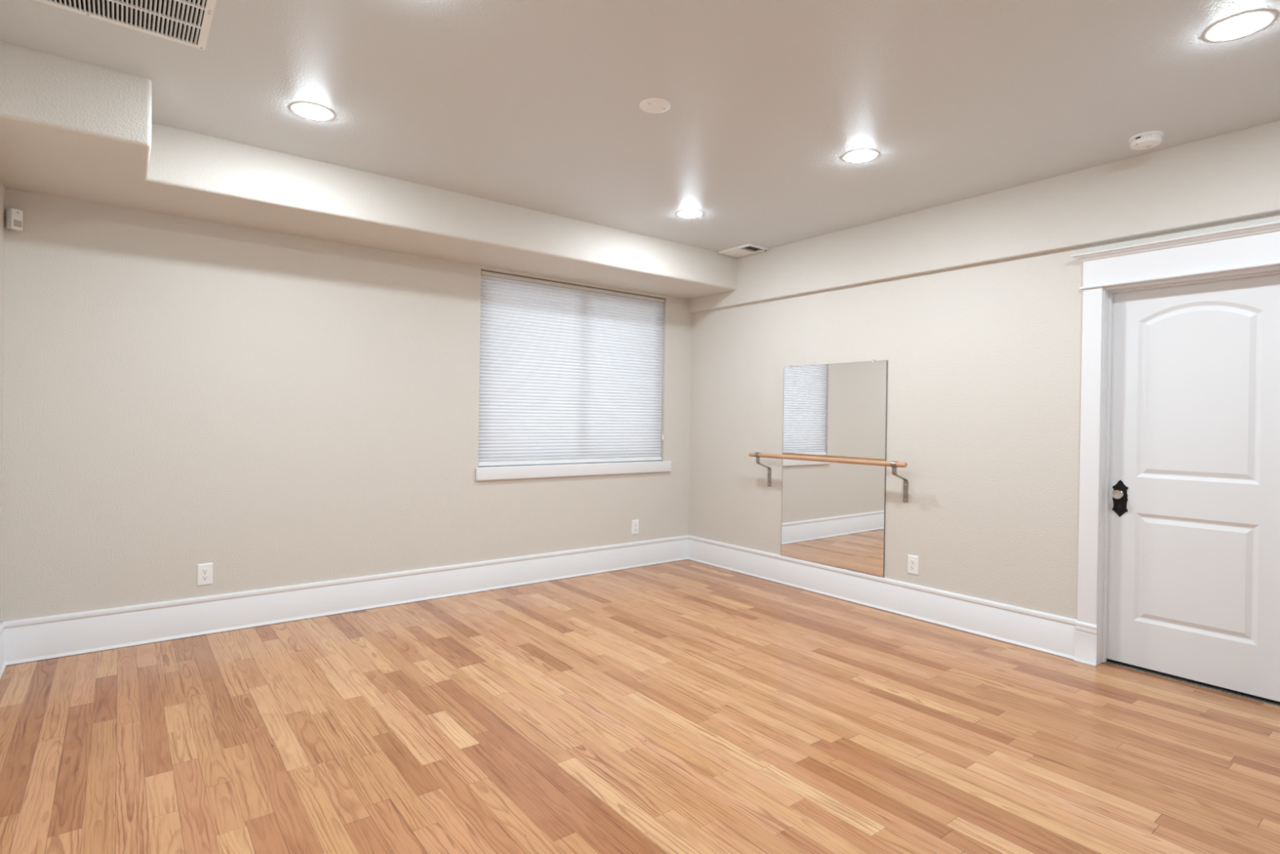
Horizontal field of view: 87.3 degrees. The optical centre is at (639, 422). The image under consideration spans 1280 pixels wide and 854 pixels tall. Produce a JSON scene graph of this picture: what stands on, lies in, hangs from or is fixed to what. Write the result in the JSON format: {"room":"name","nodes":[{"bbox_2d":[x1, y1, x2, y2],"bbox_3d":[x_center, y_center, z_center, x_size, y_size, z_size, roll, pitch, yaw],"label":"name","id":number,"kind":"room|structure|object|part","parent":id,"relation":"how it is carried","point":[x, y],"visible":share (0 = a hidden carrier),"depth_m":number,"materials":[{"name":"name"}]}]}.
{"room":"exercise studio","nodes":[
{"label":"exercise studio","id":0,"kind":"room"},
{"bbox_2d":[0,179,4,622],"bbox_3d":[-1.232,-0.065,0.690,0.150,2.756,6.850,1,0,-38],"label":"wall","id":1,"kind":"structure","parent":0,"point":[2,187],"depth_m":3.40,"materials":[{"name":"beige paint"}]},
{"bbox_2d":[0,622,6,679],"bbox_3d":[-1.226,1.180,0.809,0.026,0.221,6.700,1,0,-38],"label":"baseboard","id":2,"kind":"structure","parent":1,"relation":"attached to","point":[2,665],"depth_m":3.38,"materials":[{"name":"white paint"}]},
{"bbox_2d":[0,188,691,622],"bbox_3d":[-1.452,-0.088,4.948,5.018,2.756,0.150,1,0,-38],"label":"wall","id":3,"kind":"structure","parent":0,"point":[269,409],"depth_m":4.12,"materials":[{"name":"beige paint"}]},
{"bbox_2d":[5,208,22,231],"bbox_3d":[-3.207,-1.038,3.436,0.054,0.102,0.052,1,0,14],"label":"sensor","id":4,"kind":"object","parent":3,"relation":"attached to","point":[14,216],"visible":1,"depth_m":3.42,"materials":[{"name":"white plastic"}]},
{"bbox_2d":[196,562,213,585],"bbox_3d":[-2.585,0.903,3.985,0.077,0.125,0.008,1,0,-38],"label":"wall outlet","id":5,"kind":"object","parent":3,"relation":"attached to","point":[205,571],"visible":1,"depth_m":3.98,"materials":[{"name":"white plastic"}]},
{"bbox_2d":[201,575,208,579],"bbox_3d":[-2.584,0.923,3.983,0.034,0.025,0.003,1,0,-38],"label":"receptacle","id":6,"kind":"object","parent":5,"relation":"attached to","point":[203,577],"depth_m":3.98,"materials":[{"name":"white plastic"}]},
{"bbox_2d":[201,568,208,573],"bbox_3d":[-2.583,0.884,3.983,0.034,0.025,0.003,1,0,-38],"label":"receptacle","id":7,"kind":"object","parent":5,"relation":"attached to","point":[203,571],"depth_m":3.98,"materials":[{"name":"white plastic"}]},
{"bbox_2d":[2,534,688,665],"bbox_3d":[-1.409,1.158,4.890,4.738,0.221,0.026,1,0,-38],"label":"baseboard","id":8,"kind":"structure","parent":3,"relation":"attached to","point":[37,638],"depth_m":4.28,"materials":[{"name":"white paint"}]},
{"bbox_2d":[478,271,664,466],"bbox_3d":[-0.501,-0.397,5.613,1.804,1.471,0.056,1,0,-38],"label":"pleated shade","id":9,"kind":"object","parent":3,"relation":"attached to","point":[568,373],"visible":0.98,"depth_m":5.54,"materials":[{"name":"fabric"}]},
{"bbox_3d":[-0.519,0.324,5.618,1.794,0.030,0.036,1,0,-38],"label":"rail","id":10,"kind":"part","parent":9,"relation":"part of","materials":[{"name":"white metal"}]},
{"bbox_3d":[0.217,-0.498,6.144,0.005,1.218,0.003,1,0,26],"label":"lift cord","id":11,"kind":"part","parent":9,"relation":"part of","materials":[{"name":"white fabric"}]},
{"bbox_2d":[475,435,671,480],"bbox_3d":[-0.503,-0.349,5.655,1.909,1.587,0.168,1,0,-38],"label":"window sill","id":12,"kind":"structure","parent":3,"relation":"in","point":[564,469],"depth_m":5.51,"materials":[{"name":"white paint"}]},
{"bbox_3d":[-0.558,-0.397,5.684,1.812,1.494,0.055,1,0,-38],"label":"frame","id":13,"kind":"part","parent":12,"relation":"part of","materials":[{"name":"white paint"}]},
{"bbox_3d":[-0.471,0.397,5.603,1.909,0.098,0.028,1,0,-38],"label":"sill","id":14,"kind":"part","parent":12,"relation":"part of","materials":[{"name":"white paint"}]},
{"bbox_2d":[631,520,639,534],"bbox_3d":[-0.041,0.932,5.958,0.077,0.125,0.008,1,0,-38],"label":"wall outlet","id":15,"kind":"object","parent":3,"relation":"attached to","point":[634,522],"visible":1,"depth_m":5.95,"materials":[{"name":"white plastic"}]},
{"bbox_2d":[0,40,737,299],"bbox_3d":[-1.044,-1.314,4.419,4.694,0.288,1.156,1,0,-38],"label":"soffit","id":16,"kind":"structure","parent":0,"point":[70,129],"depth_m":3.69,"materials":[{"name":"beige paint"}]},
{"bbox_2d":[0,559,1279,853],"bbox_3d":[0.656,1.313,2.271,4.835,0.001,6.740,1,0,-38],"label":"floor","id":17,"kind":"structure","parent":0,"point":[686,706],"depth_m":2.77,"materials":[{"name":"brown wood"}]},
{"bbox_2d":[0,0,1279,252],"bbox_3d":[0.667,-1.483,2.234,5.018,0.120,7.000,1,0,-38],"label":"ceiling","id":18,"kind":"structure","parent":0,"point":[532,104],"depth_m":2.89,"materials":[{"name":"white paint"}]},
{"bbox_2d":[33,0,216,50],"bbox_3d":[-1.762,-1.453,2.167,0.652,0.010,0.638,1,0,-38],"label":"ceiling vent","id":19,"kind":"object","parent":18,"relation":"in","point":[185,22],"visible":1,"depth_m":2.39,"materials":[{"name":"white metal"}]},
{"bbox_2d":[289,102,334,120],"bbox_3d":[-1.539,-1.453,3.151,0.192,0.012,0.192,1,0,-38],"label":"recessed light","id":20,"kind":"object","parent":18,"relation":"in","point":[312,111],"visible":1,"depth_m":3.13,"materials":[{"name":"white metal"}]},
{"bbox_2d":[639,97,671,113],"bbox_3d":[0.069,-1.431,3.038,0.142,0.009,0.142,1,0,-38],"label":"cover plate","id":21,"kind":"object","parent":18,"relation":"attached to","point":[651,105],"visible":1,"depth_m":3.02,"materials":[{"name":"white plastic"}]},
{"bbox_2d":[675,208,703,217],"bbox_3d":[0.343,-1.433,4.626,0.192,0.012,0.192,1,0,-38],"label":"recessed light","id":22,"kind":"object","parent":18,"relation":"in","point":[689,213],"visible":1,"depth_m":4.60,"materials":[{"name":"white metal"}]},
{"bbox_2d":[718,243,769,257],"bbox_3d":[0.864,-1.424,5.581,0.240,0.022,0.357,1,0,-38],"label":"ceiling vent","id":23,"kind":"object","parent":18,"relation":"in","point":[748,249],"visible":1,"depth_m":5.56,"materials":[{"name":"white metal"}]},
{"bbox_2d":[841,148,879,163],"bbox_3d":[1.178,-1.416,3.580,0.192,0.012,0.192,1,0,-38],"label":"recessed light","id":24,"kind":"object","parent":18,"relation":"in","point":[862,155],"visible":1,"depth_m":3.56,"materials":[{"name":"white metal"}]},
{"bbox_2d":[1128,130,1164,150],"bbox_3d":[2.485,-1.379,3.294,0.140,0.044,0.140,1,0,0],"label":"smoke detector","id":25,"kind":"object","parent":18,"relation":"attached to","point":[1148,140],"visible":1,"depth_m":3.26,"materials":[{"name":"white plastic"}]},
{"bbox_2d":[1203,9,1275,41],"bbox_3d":[2.122,-1.396,2.377,0.192,0.012,0.192,1,0,-38],"label":"recessed light","id":26,"kind":"object","parent":18,"relation":"in","point":[1246,24],"visible":1,"depth_m":2.36,"materials":[{"name":"white metal"}]},
{"bbox_2d":[688,212,1279,619],"bbox_3d":[2.574,0.169,3.739,0.130,2.370,6.700,1,0,-38],"label":"wall","id":27,"kind":"structure","parent":0,"point":[984,360],"depth_m":4.37,"materials":[{"name":"beige paint"}]},
{"bbox_2d":[748,452,908,502],"bbox_3d":[1.382,0.397,5.031,0.165,0.285,1.393,1,0,-38],"label":"ballet barre","id":28,"kind":"object","parent":27,"relation":"attached to","point":[894,464],"visible":1,"depth_m":4.84,"materials":[{"name":"brown wood"}]},
{"bbox_3d":[1.335,0.275,4.993,0.035,0.035,1.393,1,0,-38],"label":"barre rail","id":29,"kind":"part","parent":28,"relation":"part of","materials":[{"name":"brown wood"}]},
{"bbox_2d":[781,359,887,577],"bbox_3d":[1.440,0.317,5.079,0.018,1.540,0.926,1,0,-38],"label":"wall mirror","id":30,"kind":"object","parent":27,"relation":"attached to","point":[833,513],"visible":1,"depth_m":5.04,"materials":[{"name":"silver mirror"}]},
{"bbox_2d":[687,535,1077,659],"bbox_3d":[1.451,1.199,5.046,0.026,0.221,3.285,1,0,-38],"label":"baseboard","id":31,"kind":"structure","parent":27,"relation":"attached to","point":[1048,633],"depth_m":4.58,"materials":[{"name":"white paint"}]},
{"bbox_2d":[907,554,918,574],"bbox_3d":[1.851,0.966,4.549,0.008,0.125,0.077,1,0,-38],"label":"wall outlet","id":32,"kind":"object","parent":27,"relation":"attached to","point":[913,561],"visible":1,"depth_m":4.54,"materials":[{"name":"white plastic"}]},
{"bbox_2d":[1070,221,1279,666],"bbox_3d":[2.796,0.205,3.397,0.201,2.266,1.064,1,0,-38],"label":"door frame","id":33,"kind":"structure","parent":27,"relation":"attached to","point":[1251,251],"depth_m":3.68,"materials":[{"name":"white paint"}]},
{"bbox_3d":[2.496,0.188,3.716,0.022,1.858,0.094,1,0,-38],"label":"casing","id":34,"kind":"part","parent":33,"relation":"part of","materials":[{"name":"white paint"}]},
{"bbox_2d":[1106,273,1279,701],"bbox_3d":[2.836,0.301,3.429,0.095,2.040,0.764,1,0,-38],"label":"door","id":35,"kind":"structure","parent":27,"relation":"in","point":[1193,573],"depth_m":3.43,"materials":[{"name":"white paint"}]},
{"bbox_3d":[2.606,0.394,3.663,0.021,0.051,0.051,1,0,-38],"label":"knob","id":36,"kind":"part","parent":35,"relation":"part of","materials":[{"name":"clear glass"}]},
{"bbox_3d":[2.642,0.419,3.691,0.007,0.204,0.072,1,0,-38],"label":"escutcheon plate","id":37,"kind":"part","parent":35,"relation":"part of","materials":[{"name":"black metal"}]},
{"bbox_2d":[688,120,1279,313],"bbox_3d":[2.577,-1.194,3.720,0.174,0.416,6.700,1,0,-38],"label":"wall","id":38,"kind":"structure","parent":0,"point":[1234,175],"depth_m":3.88,"materials":[{"name":"beige paint"}]},
{"bbox_2d":[1102,658,1279,709],"bbox_3d":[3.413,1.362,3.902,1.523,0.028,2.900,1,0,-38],"label":"threshold","id":39,"kind":"structure","parent":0,"point":[1237,693],"depth_m":3.44,"materials":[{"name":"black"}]}
]}

